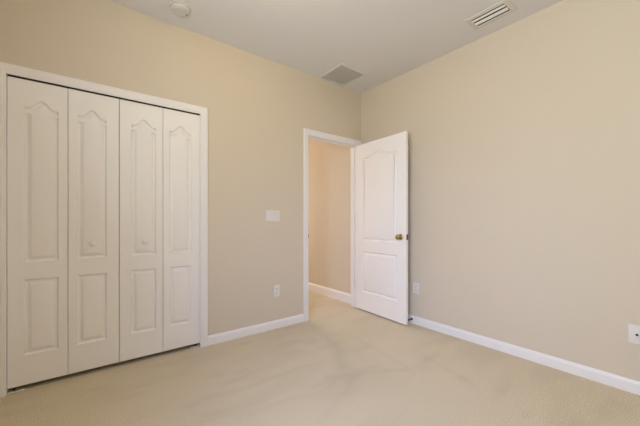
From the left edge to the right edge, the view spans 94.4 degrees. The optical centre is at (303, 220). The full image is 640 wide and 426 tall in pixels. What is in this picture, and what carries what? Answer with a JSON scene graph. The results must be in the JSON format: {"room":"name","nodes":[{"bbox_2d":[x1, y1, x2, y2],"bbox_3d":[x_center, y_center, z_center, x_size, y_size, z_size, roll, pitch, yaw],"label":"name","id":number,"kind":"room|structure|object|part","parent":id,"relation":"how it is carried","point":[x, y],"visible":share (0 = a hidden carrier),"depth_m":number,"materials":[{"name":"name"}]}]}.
{"room":"empty bedroom","nodes":[
{"label":"empty bedroom","id":0,"kind":"room"},
{"bbox_2d":[0,0,360,335],"bbox_3d":[-0.684,-0.259,2.830,3.450,2.743,0.115,0,0,-36],"label":"wall","id":1,"kind":"structure","parent":0,"point":[259,108],"depth_m":2.75,"materials":[{"name":"beige paint"}]},
{"bbox_2d":[7,76,118,388],"bbox_3d":[-1.645,0.078,2.063,0.607,2.001,0.067,0,0,-36],"label":"door","id":2,"kind":"structure","parent":1,"relation":"in","point":[63,143],"depth_m":2.05,"materials":[{"name":"white wood"}]},
{"bbox_2d":[8,74,198,114],"bbox_3d":[-1.413,-0.930,2.259,1.207,0.010,0.030,0,0,-36],"label":"door track","id":3,"kind":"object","parent":1,"relation":"attached to","point":[8,74],"depth_m":2.16,"materials":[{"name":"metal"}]},
{"bbox_2d":[0,62,207,397],"bbox_3d":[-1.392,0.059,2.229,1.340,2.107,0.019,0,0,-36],"label":"trim","id":4,"kind":"structure","parent":1,"relation":"attached to","point":[5,68],"depth_m":2.12,"materials":[{"name":"white wood"}]},
{"bbox_2d":[119,99,199,361],"bbox_3d":[-1.152,0.078,2.424,0.607,2.001,0.067,0,0,-36],"label":"door","id":5,"kind":"structure","parent":1,"relation":"in","point":[159,148],"depth_m":2.40,"materials":[{"name":"white wood"}]},
{"bbox_2d":[208,314,303,345],"bbox_3d":[-0.427,1.071,2.939,1.057,0.083,0.013,0,0,-36],"label":"baseboard","id":6,"kind":"structure","parent":1,"relation":"attached to","point":[250,330],"depth_m":2.89,"materials":[{"name":"white wood"}]},
{"bbox_2d":[266,210,279,221],"bbox_3d":[-0.314,-0.043,3.023,0.166,0.116,0.010,0,0,-36],"label":"light switch","id":7,"kind":"object","parent":1,"relation":"attached to","point":[271,215],"visible":1,"depth_m":3.02,"materials":[{"name":"white plastic"}]},
{"bbox_2d":[273,285,279,296],"bbox_3d":[-0.279,0.727,3.051,0.073,0.118,0.009,0,0,-36],"label":"power outlet","id":8,"kind":"object","parent":1,"relation":"attached to","point":[276,288],"visible":1,"depth_m":3.05,"materials":[{"name":"white plastic"}]},
{"bbox_2d":[303,128,361,321],"bbox_3d":[0.371,0.049,3.520,0.913,2.127,0.019,0,0,-36],"label":"trim","id":9,"kind":"structure","parent":1,"relation":"attached to","point":[306,132],"depth_m":3.26,"materials":[{"name":"white wood"}]},
{"bbox_2d":[308,135,356,307],"bbox_3d":[0.334,0.073,3.569,0.815,2.080,0.126,0,0,-36],"label":"trim","id":10,"kind":"structure","parent":1,"relation":"attached to","point":[353,147],"depth_m":3.79,"materials":[{"name":"white wood"}]},
{"bbox_2d":[356,131,407,324],"bbox_3d":[0.878,0.081,3.418,0.169,2.030,0.782,0,0,-33],"label":"door","id":11,"kind":"structure","parent":1,"relation":"in","point":[381,164],"depth_m":3.36,"materials":[{"name":"white wood"}]},
{"bbox_3d":[1.004,0.177,3.129,0.067,0.065,0.065,0,0,-33],"label":"knob","id":12,"kind":"part","parent":11,"relation":"part of","materials":[{"name":"gold metal"}]},
{"bbox_2d":[0,290,639,425],"bbox_3d":[-0.591,1.173,2.704,3.690,0.120,6.440,0,0,-36],"label":"floor","id":13,"kind":"structure","parent":0,"point":[344,365],"depth_m":1.98,"materials":[{"name":"beige carpet"}]},
{"bbox_2d":[7,387,24,394],"bbox_3d":[-1.867,1.096,1.918,0.085,0.032,0.030,0,0,-36],"label":"pivot bracket","id":14,"kind":"object","parent":13,"relation":"on","point":[21,389],"visible":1,"depth_m":1.91,"materials":[{"name":"white metal"}]},
{"bbox_2d":[107,0,562,92],"bbox_3d":[-0.591,-1.690,2.704,3.690,0.120,6.440,0,0,-36],"label":"ceiling","id":15,"kind":"structure","parent":0,"point":[384,40],"depth_m":2.50,"materials":[{"name":"white paint"}]},
{"bbox_2d":[170,0,189,16],"bbox_3d":[-0.947,-1.614,2.265,0.146,0.033,0.146,0,0,-36],"label":"smoke detector","id":16,"kind":"object","parent":15,"relation":"attached to","point":[179,8],"visible":1,"depth_m":2.24,"materials":[{"name":"grey plastic"}]},
{"bbox_2d":[319,63,365,85],"bbox_3d":[0.437,-1.626,3.322,0.380,0.009,0.364,0,0,-36],"label":"ceiling vent","id":17,"kind":"object","parent":15,"relation":"in","point":[342,74],"visible":1,"depth_m":3.30,"materials":[{"name":"white paint"}]},
{"bbox_2d":[464,0,517,29],"bbox_3d":[1.482,-1.624,2.346,0.200,0.013,0.310,0,0,-36],"label":"ceiling vent","id":18,"kind":"object","parent":15,"relation":"in","point":[502,8],"visible":1,"depth_m":2.33,"materials":[{"name":"white metal"}]},
{"bbox_3d":[1.451,-1.621,2.323,0.024,0.004,0.236,0,0,-36],"label":"blade","id":19,"kind":"part","parent":18,"relation":"part of","materials":[{"name":"white paint"}]},
{"bbox_3d":[1.494,-1.620,2.355,0.035,0.006,0.236,0,0,-36],"label":"blade","id":20,"kind":"part","parent":18,"relation":"part of","materials":[{"name":"white paint"}]},
{"bbox_2d":[308,0,639,381],"bbox_3d":[0.850,-0.259,3.758,0.120,2.743,6.200,0,0,-36],"label":"wall","id":21,"kind":"structure","parent":0,"point":[524,136],"depth_m":2.39,"materials":[{"name":"beige paint"}]},
{"bbox_2d":[413,282,418,293],"bbox_3d":[1.204,0.727,3.166,0.009,0.118,0.073,0,0,-36],"label":"power outlet","id":22,"kind":"object","parent":21,"relation":"attached to","point":[415,285],"visible":1,"depth_m":3.16,"materials":[{"name":"white plastic"}]},
{"bbox_2d":[408,314,639,394],"bbox_3d":[1.687,1.071,2.501,0.013,0.083,3.182,0,0,-36],"label":"baseboard","id":23,"kind":"structure","parent":21,"relation":"attached to","point":[623,383],"depth_m":2.29,"materials":[{"name":"white wood"}]},
{"bbox_2d":[628,324,639,344],"bbox_3d":[2.132,0.734,1.891,0.017,0.118,0.076,0,0,-36],"label":"cable jack","id":24,"kind":"object","parent":21,"relation":"attached to","point":[633,330],"visible":1,"depth_m":1.90,"materials":[{"name":"white plastic"}]},
{"bbox_3d":[-0.716,-0.259,4.728,1.260,2.743,2.985,0,0,-36],"label":"wall","id":25,"kind":"structure","parent":0,"visible":0},
{"bbox_2d":[308,282,350,303],"bbox_3d":[-0.190,1.050,5.064,0.014,0.126,2.865,0,0,-36],"label":"baseboard","id":26,"kind":"structure","parent":25,"relation":"attached to","point":[339,295],"depth_m":4.26,"materials":[{"name":"white wood"}]}
]}

